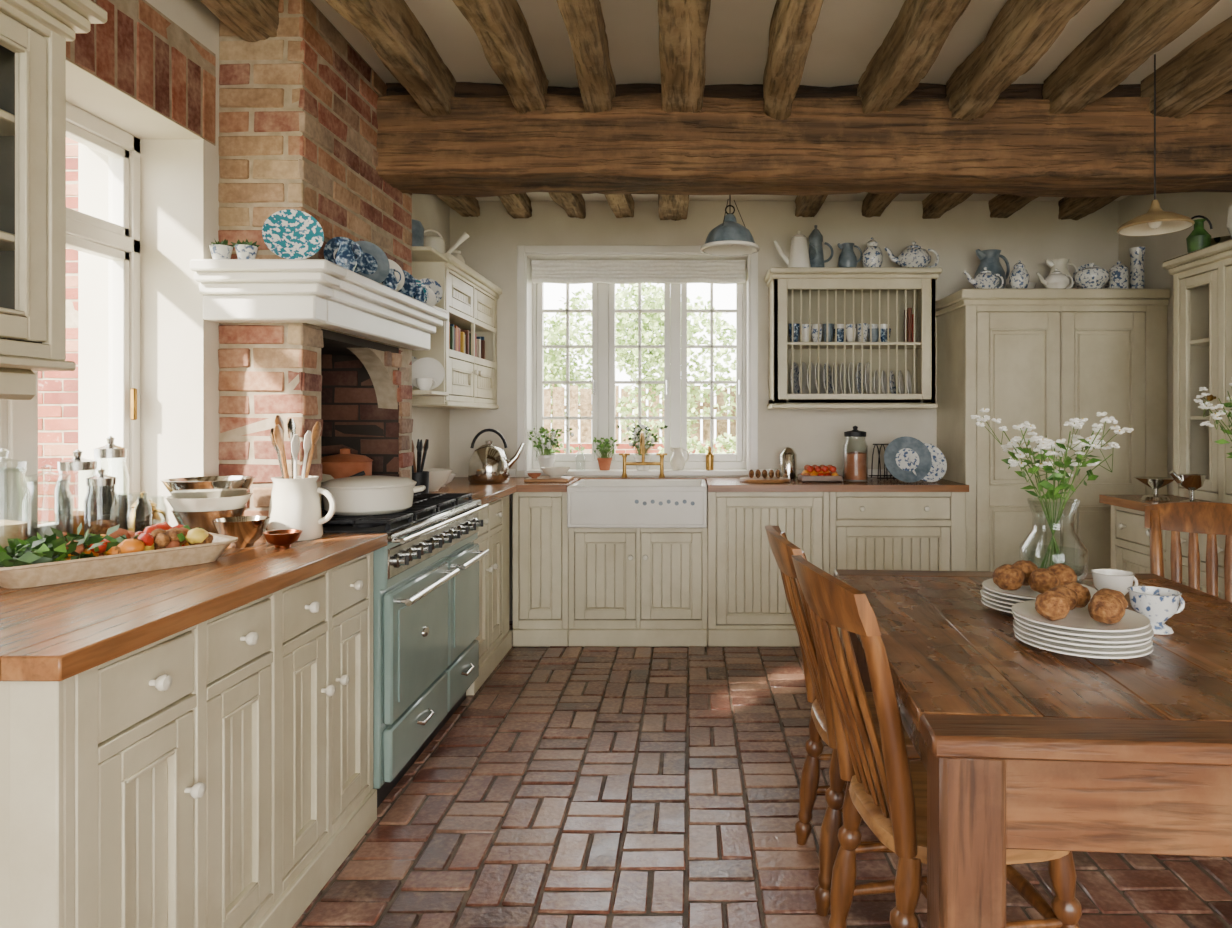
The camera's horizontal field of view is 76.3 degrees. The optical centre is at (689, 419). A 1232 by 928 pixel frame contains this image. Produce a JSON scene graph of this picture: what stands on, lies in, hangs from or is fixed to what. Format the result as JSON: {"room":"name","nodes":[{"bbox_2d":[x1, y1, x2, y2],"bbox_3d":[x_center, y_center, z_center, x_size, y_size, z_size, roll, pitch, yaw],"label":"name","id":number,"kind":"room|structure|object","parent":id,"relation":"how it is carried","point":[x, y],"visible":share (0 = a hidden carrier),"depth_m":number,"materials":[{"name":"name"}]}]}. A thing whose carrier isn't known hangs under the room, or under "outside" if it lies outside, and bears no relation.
{"room":"farmhouse kitchen","nodes":[
{"label":"farmhouse kitchen","id":0,"kind":"room"},
{"bbox_2d":[66,0,449,526],"bbox_3d":[-1.760,-0.020,1.755,0.400,2.800,7.310,0,0,0],"label":"wall","id":1,"kind":"structure","parent":0,"point":[179,169],"depth_m":2.50,"materials":[{"name":"paint"}]},
{"bbox_2d":[0,0,106,399],"bbox_3d":[-1.388,-0.450,1.180,0.336,0.820,0.920,0,0,0],"label":"display cabinet","id":2,"kind":"object","parent":1,"relation":"attached to","point":[34,34],"visible":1,"depth_m":1.53,"materials":[{"name":"beige paint"}]},
{"bbox_2d":[0,102,139,538],"bbox_3d":[-1.792,-0.265,2.060,0.095,1.270,0.880,0,0,0],"label":"window","id":3,"kind":"structure","parent":1,"relation":"in","point":[117,239],"depth_m":2.44,"materials":[{"name":"white paint"}]},
{"bbox_2d":[66,0,215,145],"bbox_3d":[-1.556,-1.050,2.040,0.012,0.300,1.043,0,0,0],"label":"lintel","id":4,"kind":"object","parent":1,"relation":"attached to","point":[139,52],"visible":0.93,"depth_m":2.25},
{"bbox_2d":[412,246,448,404],"bbox_3d":[-1.388,-0.430,3.815,0.336,0.780,0.270,0,0,0],"label":"shelf","id":5,"kind":"object","parent":1,"relation":"attached to","point":[427,262],"visible":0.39,"depth_m":3.94,"materials":[{"name":"beige paint"}]},
{"bbox_2d":[412,278,444,389],"bbox_3d":[-1.361,-0.431,3.794,0.297,0.579,0.167,0,0,0],"label":"plates","id":6,"kind":"object","parent":5,"relation":"on","point":[428,373],"visible":0.41,"depth_m":3.85,"materials":[{"name":"white ceramic"}]},
{"bbox_2d":[412,253,501,408],"bbox_3d":[-1.385,-0.460,4.511,0.341,0.780,1.092,0,0,0],"label":"upper cabinet","id":7,"kind":"object","parent":1,"relation":"attached to","point":[471,298],"visible":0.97,"depth_m":4.48,"materials":[{"name":"beige paint"}]},
{"bbox_2d":[449,322,484,358],"bbox_3d":[-1.395,-0.446,4.515,0.210,0.170,0.890,0,0,0],"label":"cookbooks","id":8,"kind":"object","parent":7,"relation":"in","point":[459,340],"visible":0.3,"depth_m":4.47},
{"bbox_2d":[218,0,413,531],"bbox_3d":[-1.538,-0.060,3.088,0.530,2.720,1.029,0,0,0],"label":"chimney breast","id":9,"kind":"object","parent":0,"point":[298,125],"visible":0.3,"depth_m":2.60,"materials":[{"name":"brick"}]},
{"bbox_2d":[190,259,448,349],"bbox_3d":[-1.343,-0.410,3.040,0.426,0.180,1.240,0,0,0],"label":"mantel shelf","id":10,"kind":"object","parent":9,"relation":"attached to","point":[324,293],"visible":1,"depth_m":2.49,"materials":[{"name":"white paint"}]},
{"bbox_2d":[262,209,323,258],"bbox_3d":[-1.264,-0.591,2.486,0.176,0.171,0.056,0,0,-23],"label":"decorative plate","id":11,"kind":"object","parent":10,"relation":"on","point":[289,233],"visible":0.98,"depth_m":2.49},
{"bbox_2d":[324,237,364,272],"bbox_3d":[-1.211,-0.573,2.731,0.140,0.138,0.040,0,0,-44],"label":"decorative plate","id":12,"kind":"object","parent":10,"relation":"on","point":[330,248],"visible":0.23,"depth_m":2.72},
{"bbox_2d":[334,239,361,271],"bbox_3d":[-1.162,-0.556,2.637,0.078,0.109,0.070,0,0,38],"label":"jug","id":13,"kind":"object","parent":10,"relation":"on","point":[345,257],"visible":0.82,"depth_m":2.62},
{"bbox_2d":[356,241,389,282],"bbox_3d":[-1.211,-0.588,2.920,0.170,0.168,0.045,0,0,-44],"label":"decorative plate","id":14,"kind":"object","parent":10,"relation":"on","point":[376,268],"visible":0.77,"depth_m":2.94,"materials":[{"name":"grey ceramic"}]},
{"bbox_2d":[292,621,1231,927],"bbox_3d":[0.510,1.338,1.736,4.740,0.085,6.848,0,0,0],"label":"floor","id":15,"kind":"structure","parent":0,"point":[577,786],"depth_m":2.50,"materials":[{"name":"brick"}]},
{"bbox_2d":[0,552,376,927],"bbox_3d":[-1.276,0.856,1.905,0.559,0.888,1.270,0,0,0],"label":"base cabinet","id":16,"kind":"object","parent":15,"relation":"on","point":[216,772],"visible":0.93,"depth_m":1.66,"materials":[{"name":"beige paint"}]},
{"bbox_2d":[0,533,387,680],"bbox_3d":[-1.367,0.390,1.883,0.765,0.040,1.325,0,0,0],"label":"countertop","id":17,"kind":"structure","parent":16,"relation":"on","point":[62,631],"depth_m":1.61,"materials":[{"name":"brown wood"}]},
{"bbox_2d":[0,452,29,547],"bbox_3d":[-1.700,0.219,1.930,0.104,0.300,0.103,0,0,0],"label":"glass jar","id":18,"kind":"object","parent":17,"relation":"on","point":[9,529],"visible":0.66,"depth_m":1.92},
{"bbox_2d":[54,449,99,536],"bbox_3d":[-1.700,0.225,2.165,0.100,0.288,0.099,0,0,0],"label":"glass jar","id":19,"kind":"object","parent":17,"relation":"on","point":[77,463],"visible":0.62,"depth_m":2.13,"materials":[{"name":"glass"}]},
{"bbox_2d":[84,468,118,534],"bbox_3d":[-1.600,0.249,2.120,0.076,0.240,0.075,0,0,0],"label":"glass jar","id":20,"kind":"object","parent":17,"relation":"on","point":[100,526],"visible":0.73,"depth_m":2.10,"materials":[{"name":"glass"}]},
{"bbox_2d":[91,435,128,511],"bbox_3d":[-1.690,0.207,2.275,0.090,0.324,0.089,0,0,0],"label":"glass jar","id":21,"kind":"object","parent":17,"relation":"on","point":[110,450],"visible":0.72,"depth_m":2.25,"materials":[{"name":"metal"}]},
{"bbox_2d":[0,532,237,588],"bbox_3d":[-1.440,0.342,1.930,0.273,0.054,0.525,0,0,35],"label":"tray","id":22,"kind":"object","parent":17,"relation":"on","point":[42,574],"visible":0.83,"depth_m":1.83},
{"bbox_2d":[0,522,212,566],"bbox_3d":[-1.454,0.306,1.912,0.241,0.102,0.458,0,0,30],"label":"vegetables","id":23,"kind":"object","parent":22,"relation":"in","point":[59,546],"visible":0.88,"depth_m":1.88,"materials":[{"name":"food"}]},
{"bbox_2d":[126,491,168,531],"bbox_3d":[-1.673,0.294,2.395,0.107,0.150,0.090,0,0,35],"label":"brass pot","id":24,"kind":"object","parent":17,"relation":"on","point":[143,511],"visible":0.65,"depth_m":2.37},
{"bbox_2d":[160,476,255,533],"bbox_3d":[-1.465,0.274,2.380,0.250,0.190,0.250,0,0,0],"label":"bowls","id":25,"kind":"object","parent":17,"relation":"on","point":[195,502],"visible":0.77,"depth_m":2.30,"materials":[{"name":"silver metal"}]},
{"bbox_2d":[212,516,270,547],"bbox_3d":[-1.310,0.329,2.280,0.150,0.080,0.150,0,0,0],"label":"brass bowl","id":26,"kind":"object","parent":17,"relation":"on","point":[248,529],"visible":0.85,"depth_m":2.25,"materials":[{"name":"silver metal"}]},
{"bbox_2d":[263,529,302,548],"bbox_3d":[-1.180,0.346,2.260,0.104,0.045,0.104,0,0,0],"label":"copper bowl","id":27,"kind":"object","parent":17,"relation":"on","point":[284,538],"visible":1,"depth_m":2.24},
{"bbox_2d":[267,415,335,540],"bbox_3d":[-1.226,0.177,2.433,0.183,0.384,0.160,0,0,37],"label":"jug","id":28,"kind":"object","parent":17,"relation":"on","point":[294,500],"visible":0.95,"depth_m":2.40,"materials":[{"name":"beige ceramic"}]},
{"bbox_2d":[321,493,489,807],"bbox_3d":[-1.294,0.819,3.110,0.731,0.962,1.114,0,0,0],"label":"range cooker","id":29,"kind":"object","parent":15,"relation":"on","point":[426,577],"visible":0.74,"depth_m":2.85,"materials":[{"name":"green metal"}]},
{"bbox_2d":[321,448,372,478],"bbox_3d":[-1.450,0.227,3.280,0.220,0.220,0.220,0,0,0],"label":"casserole dish","id":30,"kind":"object","parent":29,"relation":"on","point":[344,464],"visible":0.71,"depth_m":3.20,"materials":[{"name":"ceramic"}]},
{"bbox_2d":[321,475,425,515],"bbox_3d":[-1.185,0.272,2.880,0.331,0.130,0.331,0,0,28],"label":"casserole","id":31,"kind":"object","parent":29,"relation":"on","point":[373,494],"visible":0.94,"depth_m":2.76,"materials":[{"name":"beige ceramic"}]},
{"bbox_2d":[466,495,511,694],"bbox_3d":[-1.276,0.856,4.080,0.559,0.888,0.800,0,0,0],"label":"base cabinet","id":32,"kind":"object","parent":15,"relation":"on","point":[494,638],"visible":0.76,"depth_m":4.10,"materials":[{"name":"beige paint"}]},
{"bbox_2d":[429,469,968,503],"bbox_3d":[0.016,0.365,4.367,3.148,0.090,1.385,0,0,0],"label":"countertop","id":33,"kind":"structure","parent":32,"relation":"on","point":[487,493],"depth_m":4.44,"materials":[{"name":"brown wood"}]},
{"bbox_2d":[412,439,428,494],"bbox_3d":[-1.309,0.231,3.750,0.111,0.277,0.111,0,0,45],"label":"utensil crock","id":34,"kind":"object","parent":33,"relation":"on","point":[421,477],"visible":0.49,"depth_m":3.72,"materials":[{"name":"metal"}]},
{"bbox_2d":[468,428,524,483],"bbox_3d":[-1.163,0.209,4.609,0.299,0.319,0.240,0,0,21],"label":"kettle","id":35,"kind":"object","parent":33,"relation":"on","point":[489,463],"visible":1,"depth_m":4.54,"materials":[{"name":"metal"}]},
{"bbox_2d":[567,479,706,527],"bbox_3d":[-0.299,0.493,4.667,0.792,0.237,0.547,0,0,0],"label":"farmhouse sink","id":36,"kind":"object","parent":33,"relation":"in","point":[591,503],"visible":1,"depth_m":4.39,"materials":[{"name":"white ceramic"}]},
{"bbox_2d":[780,447,796,478],"bbox_3d":[0.620,0.269,4.920,0.110,0.200,0.110,0,0,0],"label":"silver cafetiere","id":37,"kind":"object","parent":33,"relation":"on","point":[788,456],"visible":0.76,"depth_m":4.88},
{"bbox_2d":[843,426,867,481],"bbox_3d":[1.000,0.201,4.720,0.150,0.336,0.149,0,0,0],"label":"glass storage jar","id":38,"kind":"object","parent":33,"relation":"on","point":[855,463],"visible":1,"depth_m":4.67,"materials":[{"name":"glass"}]},
{"bbox_2d":[884,436,946,481],"bbox_3d":[1.332,0.231,4.590,0.384,0.267,0.100,0,0,-8],"label":"plates","id":39,"kind":"object","parent":33,"relation":"on","point":[907,459],"visible":1,"depth_m":4.59,"materials":[{"name":"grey ceramic"}]},
{"bbox_2d":[512,492,568,646],"bbox_3d":[-0.860,0.856,4.761,0.320,0.888,0.587,0,0,0],"label":"base cabinet","id":40,"kind":"object","parent":15,"relation":"on","point":[540,529],"visible":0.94,"depth_m":4.48,"materials":[{"name":"beige paint"}]},
{"bbox_2d":[568,527,706,646],"bbox_3d":[-0.299,0.958,4.751,0.798,0.685,0.608,0,0,0],"label":"base cabinet","id":41,"kind":"object","parent":15,"relation":"on","point":[629,587],"visible":0.95,"depth_m":4.48,"materials":[{"name":"beige paint"}]},
{"bbox_2d":[707,489,828,646],"bbox_3d":[0.451,0.856,4.761,0.698,0.888,0.587,0,0,0],"label":"base cabinet","id":42,"kind":"object","parent":15,"relation":"on","point":[747,604],"visible":0.73,"depth_m":4.48,"materials":[{"name":"beige paint"}]},
{"bbox_2d":[765,525,920,916],"bbox_3d":[0.498,0.806,2.227,0.563,0.992,0.435,0,0,0],"label":"dining chair","id":43,"kind":"object","parent":15,"relation":"on","point":[821,725],"visible":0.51,"depth_m":2.11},
{"bbox_2d":[829,492,965,635],"bbox_3d":[1.194,0.856,4.751,0.783,0.888,0.608,0,0,0],"label":"base cabinet","id":44,"kind":"object","parent":15,"relation":"on","point":[923,531],"visible":0.56,"depth_m":4.48,"materials":[{"name":"beige paint"}]},
{"bbox_2d":[792,555,1081,927],"bbox_3d":[0.518,0.806,1.732,0.562,0.992,0.430,0,0,-8],"label":"dining chair","id":45,"kind":"object","parent":15,"relation":"on","point":[889,793],"visible":0.66,"depth_m":1.59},
{"bbox_2d":[834,569,1231,927],"bbox_3d":[1.026,0.919,2.039,1.120,0.760,1.500,0,0,4],"label":"dining table","id":46,"kind":"object","parent":15,"relation":"on","point":[1019,744],"visible":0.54,"depth_m":1.38,"materials":[{"name":"brown wood"}]},
{"bbox_2d":[980,578,1096,612],"bbox_3d":[0.985,0.506,2.211,0.305,0.064,0.304,0,0,0],"label":"plate stack","id":47,"kind":"object","parent":46,"relation":"on","point":[994,597],"visible":0.28,"depth_m":2.18,"materials":[{"name":"white ceramic"}]},
{"bbox_2d":[992,560,1076,593],"bbox_3d":[0.974,0.444,2.205,0.210,0.074,0.173,0,0,32],"label":"bread rolls","id":48,"kind":"object","parent":47,"relation":"on","point":[1022,572],"visible":0.83,"depth_m":2.17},
{"bbox_2d":[971,408,1133,583],"bbox_3d":[1.192,0.248,2.653,0.459,0.579,0.464,0,0,4],"label":"flower vase","id":49,"kind":"object","parent":46,"relation":"on","point":[1089,443],"visible":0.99,"depth_m":2.60,"materials":[{"name":"clear glass"}]},
{"bbox_2d":[1012,600,1153,658],"bbox_3d":[0.930,0.500,1.860,0.301,0.076,0.302,0,0,0],"label":"plate stack","id":50,"kind":"object","parent":46,"relation":"on","point":[1077,634],"visible":0.86,"depth_m":1.77,"materials":[{"name":"white ceramic"}]},
{"bbox_2d":[1035,582,1127,623],"bbox_3d":[0.940,0.435,1.862,0.182,0.069,0.237,0,0,37],"label":"bread rolls","id":51,"kind":"object","parent":50,"relation":"on","point":[1107,606],"visible":1,"depth_m":1.81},
{"bbox_2d":[1090,569,1137,606],"bbox_3d":[1.230,0.491,2.270,0.115,0.094,0.115,0,0,45],"label":"cup","id":52,"kind":"object","parent":46,"relation":"on","point":[1114,579],"visible":0.58,"depth_m":2.24,"materials":[{"name":"white ceramic"}]},
{"bbox_2d":[1127,586,1184,633],"bbox_3d":[1.190,0.488,2.000,0.121,0.100,0.121,0,0,45],"label":"cup","id":53,"kind":"object","parent":46,"relation":"on","point":[1158,604],"visible":0.85,"depth_m":1.97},
{"bbox_2d":[936,289,1169,572],"bbox_3d":[2.172,0.270,4.777,1.205,2.060,0.560,0,0,0],"label":"cupboard","id":54,"kind":"object","parent":15,"relation":"on","point":[1044,358],"visible":0.57,"depth_m":4.54,"materials":[{"name":"beige paint"}]},
{"bbox_2d":[964,267,1003,288],"bbox_3d":[1.742,-0.834,4.623,0.226,0.146,0.152,0,0,19],"label":"teapot","id":55,"kind":"object","parent":54,"relation":"on","point":[985,279],"visible":0.84,"depth_m":4.58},
{"bbox_2d":[974,249,1009,288],"bbox_3d":[1.870,-0.909,4.836,0.211,0.295,0.189,0,0,21],"label":"jug","id":56,"kind":"object","parent":54,"relation":"on","point":[989,258],"visible":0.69,"depth_m":4.79,"materials":[{"name":"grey ceramic"}]},
{"bbox_2d":[1074,263,1109,288],"bbox_3d":[2.380,-0.846,4.620,0.190,0.170,0.190,0,0,0],"label":"tureen","id":57,"kind":"object","parent":54,"relation":"on","point":[1092,277],"visible":0.83,"depth_m":4.56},
{"bbox_2d":[1109,261,1128,288],"bbox_3d":[2.540,-0.851,4.620,0.104,0.180,0.104,0,0,0],"label":"canister","id":58,"kind":"object","parent":54,"relation":"on","point":[1119,273],"visible":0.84,"depth_m":4.58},
{"bbox_2d":[1129,247,1145,288],"bbox_3d":[2.660,-0.891,4.640,0.090,0.260,0.090,0,0,0],"label":"vase","id":59,"kind":"object","parent":54,"relation":"on","point":[1137,274],"visible":0.79,"depth_m":4.61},
{"bbox_2d":[1099,239,1231,599],"bbox_3d":[2.404,0.260,3.150,0.748,2.080,1.440,0,0,0],"label":"dresser","id":60,"kind":"object","parent":15,"relation":"on","point":[1202,277],"visible":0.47,"depth_m":3.65,"materials":[{"name":"beige paint"}]},
{"bbox_2d":[1133,477,1174,500],"bbox_3d":[2.160,0.319,3.620,0.180,0.100,0.180,0,0,0],"label":"silver compote","id":61,"kind":"object","parent":60,"relation":"on","point":[1155,483],"visible":0.96,"depth_m":3.59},
{"bbox_2d":[1169,471,1206,501],"bbox_3d":[2.187,0.296,3.428,0.140,0.147,0.110,0,0,31],"label":"silver compote","id":62,"kind":"object","parent":60,"relation":"on","point":[1192,482],"visible":0.79,"depth_m":3.40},
{"bbox_2d":[1186,215,1212,252],"bbox_3d":[2.400,-0.873,3.680,0.099,0.184,0.099,0,0,45],"label":"jug","id":63,"kind":"object","parent":60,"relation":"on","point":[1199,238],"visible":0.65,"depth_m":3.66,"materials":[{"name":"green glass"}]},
{"bbox_2d":[1194,377,1231,457],"bbox_3d":[2.234,0.075,3.099,0.414,0.588,0.446,0,0,24],"label":"flower bouquet","id":64,"kind":"object","parent":60,"relation":"on","point":[1205,404],"visible":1,"depth_m":3.12,"materials":[{"name":"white plant"}]},
{"bbox_2d":[1145,501,1231,601],"bbox_3d":[1.826,0.806,2.718,0.430,0.992,0.560,0,0,32],"label":"dining chair","id":65,"kind":"object","parent":15,"relation":"on","point":[1212,519],"visible":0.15,"depth_m":2.93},
{"bbox_2d":[311,0,1231,200],"bbox_3d":[0.560,-1.470,1.755,5.040,0.100,7.310,0,0,0],"label":"ceiling","id":66,"kind":"structure","parent":0,"point":[847,34],"depth_m":2.93,"materials":[{"name":"paint"}]},
{"bbox_2d":[201,0,278,41],"bbox_3d":[-1.421,-1.355,0.835,0.173,0.218,4.870,0,0,0],"label":"joist","id":67,"kind":"object","parent":66,"relation":"attached to","point":[251,20],"depth_m":2.47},
{"bbox_2d":[325,0,455,116],"bbox_3d":[-1.035,-1.348,0.835,0.191,0.237,4.870,0,0,0],"label":"joist","id":68,"kind":"object","parent":66,"relation":"attached to","point":[393,31],"depth_m":2.73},
{"bbox_2d":[436,195,479,216],"bbox_3d":[-1.436,-1.380,4.250,0.149,0.162,1.621,0,0,0],"label":"joist","id":69,"kind":"object","parent":66,"relation":"attached to","point":[466,206],"depth_m":4.83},
{"bbox_2d":[452,0,548,113],"bbox_3d":[-0.673,-1.345,0.835,0.184,0.219,4.870,0,0,0],"label":"joist","id":70,"kind":"object","parent":66,"relation":"attached to","point":[501,28],"depth_m":2.71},
{"bbox_2d":[498,193,531,218],"bbox_3d":[-1.076,-1.381,4.250,0.151,0.156,1.621,0,0,0],"label":"joist","id":71,"kind":"object","parent":66,"relation":"attached to","point":[516,205],"depth_m":4.82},
{"bbox_2d":[548,192,585,218],"bbox_3d":[-0.747,-1.379,4.250,0.145,0.158,1.621,0,0,0],"label":"joist","id":72,"kind":"object","parent":66,"relation":"attached to","point":[573,204],"depth_m":4.77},
{"bbox_2d":[557,0,615,112],"bbox_3d":[-0.366,-1.350,0.835,0.166,0.223,4.870,0,0,0],"label":"joist","id":73,"kind":"object","parent":66,"relation":"attached to","point":[584,22],"depth_m":2.72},
{"bbox_2d":[604,194,634,217],"bbox_3d":[-0.434,-1.379,4.250,0.149,0.159,1.621,0,0,0],"label":"joist","id":74,"kind":"object","parent":66,"relation":"attached to","point":[622,205],"depth_m":4.79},
{"bbox_2d":[658,195,688,220],"bbox_3d":[-0.091,-1.372,4.250,0.226,0.163,1.622,0,0,0],"label":"joist","id":75,"kind":"object","parent":66,"relation":"attached to","point":[670,207],"depth_m":4.78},
{"bbox_2d":[658,0,710,112],"bbox_3d":[-0.019,-1.344,0.835,0.193,0.224,4.870,0,0,0],"label":"joist","id":76,"kind":"object","parent":66,"relation":"attached to","point":[683,24],"depth_m":2.71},
{"bbox_2d":[700,195,759,256],"bbox_3d":[0.200,-1.131,3.900,0.296,0.569,0.296,0,0,0],"label":"pendant lamp","id":77,"kind":"object","parent":66,"relation":"hanging from","point":[730,238],"visible":1,"depth_m":3.84,"materials":[{"name":"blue metal"}]},
{"bbox_2d":[763,0,823,119],"bbox_3d":[0.359,-1.343,0.835,0.148,0.225,4.871,0,0,0],"label":"joist","id":78,"kind":"object","parent":66,"relation":"attached to","point":[793,23],"depth_m":2.66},
{"bbox_2d":[376,82,1231,196],"bbox_3d":[0.725,-1.213,3.353,4.110,0.448,0.339,0,0,0],"label":"beam","id":79,"kind":"structure","parent":66,"relation":"attached to","point":[827,145],"depth_m":3.21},
{"bbox_2d":[795,195,827,216],"bbox_3d":[0.744,-1.386,4.250,0.151,0.157,1.621,0,0,0],"label":"joist","id":80,"kind":"object","parent":66,"relation":"attached to","point":[806,206],"depth_m":4.83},
{"bbox_2d":[862,193,899,217],"bbox_3d":[1.166,-1.387,4.250,0.150,0.164,1.620,0,0,0],"label":"joist","id":81,"kind":"object","parent":66,"relation":"attached to","point":[873,204],"depth_m":4.81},
{"bbox_2d":[857,0,970,112],"bbox_3d":[0.753,-1.337,0.835,0.209,0.231,4.870,0,0,0],"label":"joist","id":82,"kind":"object","parent":66,"relation":"attached to","point":[916,38],"depth_m":2.73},
{"bbox_2d":[922,193,972,218],"bbox_3d":[1.581,-1.379,4.250,0.154,0.155,1.621,0,0,0],"label":"joist","id":83,"kind":"object","parent":66,"relation":"attached to","point":[935,205],"depth_m":4.80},
{"bbox_2d":[988,194,1037,217],"bbox_3d":[2.002,-1.382,4.250,0.138,0.165,1.620,0,0,0],"label":"joist","id":84,"kind":"object","parent":66,"relation":"attached to","point":[1005,205],"depth_m":4.86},
{"bbox_2d":[946,0,1089,119],"bbox_3d":[1.147,-1.339,0.835,0.186,0.226,4.870,0,0,0],"label":"joist","id":85,"kind":"object","parent":66,"relation":"attached to","point":[1022,31],"depth_m":2.69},
{"bbox_2d":[1058,196,1119,219],"bbox_3d":[2.449,-1.373,4.250,0.167,0.163,1.621,0,0,0],"label":"joist","id":86,"kind":"object","parent":66,"relation":"attached to","point":[1074,208],"depth_m":4.85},
{"bbox_2d":[1042,0,1219,113],"bbox_3d":[1.529,-1.349,0.835,0.209,0.213,4.871,0,0,0],"label":"joist","id":87,"kind":"object","parent":66,"relation":"attached to","point":[1136,30],"depth_m":2.74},
{"bbox_2d":[1117,54,1194,235],"bbox_3d":[1.800,-1.077,3.020,0.260,0.675,0.260,0,0,0],"label":"pendant lamp","id":88,"kind":"object","parent":66,"relation":"hanging from","point":[1156,221],"visible":1,"depth_m":3.02,"materials":[{"name":"beige metal"}]},
{"bbox_2d":[1141,16,1231,117],"bbox_3d":[1.951,-1.348,0.835,0.197,0.229,4.871,0,0,0],"label":"joist","id":89,"kind":"object","parent":66,"relation":"attached to","point":[1200,73],"depth_m":2.97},
{"bbox_2d":[450,201,1118,620],"bbox_3d":[0.610,-0.020,5.235,4.340,2.800,0.350,0,0,0],"label":"wall","id":90,"kind":"structure","parent":0,"point":[1034,234],"depth_m":5.06,"materials":[{"name":"paint"}]},
{"bbox_2d":[525,253,749,475],"bbox_3d":[-0.340,-0.360,5.185,1.460,1.440,0.290,0,0,0],"label":"window","id":91,"kind":"structure","parent":90,"relation":"in","point":[603,310],"depth_m":5.25,"materials":[{"name":"white paint"}]},
{"bbox_2d":[527,426,573,469],"bbox_3d":[-0.922,0.184,5.103,0.320,0.290,0.135,0,0,0],"label":"potted plant","id":92,"kind":"object","parent":91,"relation":"on","point":[547,460],"visible":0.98,"depth_m":5.09,"materials":[{"name":"green plant"}]},
{"bbox_2d":[532,260,745,283],"bbox_3d":[-0.340,-0.981,5.180,1.420,0.158,0.072,0,0,0],"label":"blind","id":93,"kind":"object","parent":91,"relation":"attached to","point":[543,271],"visible":1,"depth_m":5.16,"materials":[{"name":"white fabric"}]},
{"bbox_2d":[617,422,667,470],"bbox_3d":[-0.311,0.172,5.109,0.338,0.314,0.142,0,0,0],"label":"potted plant","id":94,"kind":"object","parent":91,"relation":"on","point":[636,439],"visible":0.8,"depth_m":5.10,"materials":[{"name":"green plant"}]},
{"bbox_2d":[517,245,757,470],"bbox_3d":[-0.340,-0.400,5.053,1.560,1.460,0.014,0,0,0],"label":"trim","id":95,"kind":"structure","parent":90,"relation":"attached to","point":[521,249],"depth_m":5.05,"materials":[{"name":"white paint"}]},
{"bbox_2d":[764,267,941,408],"bbox_3d":[1.005,-0.497,4.889,1.050,0.855,0.338,0,0,0],"label":"plate rack","id":96,"kind":"object","parent":90,"relation":"attached to","point":[799,295],"visible":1,"depth_m":4.79,"materials":[{"name":"beige paint"}]},
{"bbox_2d":[774,231,816,266],"bbox_3d":[0.661,-1.054,4.869,0.244,0.255,0.150,0,0,26],"label":"coffee pot","id":97,"kind":"object","parent":96,"relation":"on","point":[799,253],"visible":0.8,"depth_m":4.82,"materials":[{"name":"white ceramic"}]},
{"bbox_2d":[809,225,832,266],"bbox_3d":[0.817,-1.083,4.950,0.158,0.315,0.120,0,0,30],"label":"coffee pot","id":98,"kind":"object","parent":96,"relation":"on","point":[815,238],"visible":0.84,"depth_m":4.92,"materials":[{"name":"grey ceramic"}]},
{"bbox_2d":[791,362,911,393],"bbox_3d":[1.017,-0.247,4.898,0.795,0.231,0.213,0,0,0],"label":"plates","id":99,"kind":"object","parent":96,"relation":"on","point":[796,371],"visible":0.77,"depth_m":4.92,"materials":[{"name":"white ceramic"}]},
{"bbox_2d":[884,241,938,266],"bbox_3d":[1.390,-1.023,4.886,0.301,0.194,0.203,0,0,31],"label":"teapot","id":100,"kind":"object","parent":96,"relation":"on","point":[914,255],"visible":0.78,"depth_m":4.82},
{"bbox_2d":[1119,192,1231,494],"bbox_3d":[2.930,-0.020,1.755,0.300,2.800,7.310,0,0,0],"label":"wall","id":101,"kind":"structure","parent":0,"point":[1214,206],"depth_m":4.52,"materials":[{"name":"paint"}]},
{"label":"outside","id":102,"kind":"structure","parent":0,"visible":0},
{"bbox_3d":[0.000,1.475,7.530,28.000,0.150,39.060,0,0,0],"label":"ground","id":103,"kind":"structure","parent":102,"visible":0},
{"bbox_2d":[38,137,77,524],"bbox_3d":[-4.550,-0.900,4.940,4.906,4.600,0.720,0,0,0],"label":"brick wall","id":104,"kind":"structure","parent":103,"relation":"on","point":[57,390],"depth_m":4.62,"materials":[{"name":"red brick"}]},
{"bbox_2d":[544,288,626,428],"bbox_3d":[-2.924,-0.677,16.484,3.424,4.161,2.364,0,0,-3],"label":"tree","id":105,"kind":"object","parent":103,"relation":"on","point":[554,361],"visible":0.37,"depth_m":16.03,"materials":[{"name":"green plant"}]},
{"bbox_2d":[544,385,735,442],"bbox_3d":[0.000,0.370,14.940,12.000,2.060,0.080,0,0,0],"label":"fence","id":106,"kind":"object","parent":103,"relation":"on","point":[558,407],"visible":0.07,"depth_m":14.90,"materials":[{"name":"brown wood"}]},
{"bbox_2d":[552,443,734,453],"bbox_3d":[0.000,0.850,10.095,12.000,1.100,0.211,0,0,0],"label":"wall","id":107,"kind":"structure","parent":103,"relation":"on","point":[623,447],"depth_m":10.00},
{"bbox_2d":[615,283,735,442],"bbox_3d":[-0.382,-0.528,13.235,2.531,3.864,2.699,0,0,-30],"label":"tree","id":108,"kind":"object","parent":103,"relation":"on","point":[653,322],"visible":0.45,"depth_m":13.13,"materials":[{"name":"green plant"}]},
{"bbox_2d":[658,432,735,453],"bbox_3d":[0.096,0.780,9.329,1.343,1.284,0.687,0,0,0],"label":"shrub","id":109,"kind":"object","parent":103,"relation":"on","point":[729,444],"visible":0.09,"depth_m":9.32,"materials":[{"name":"green plant"}]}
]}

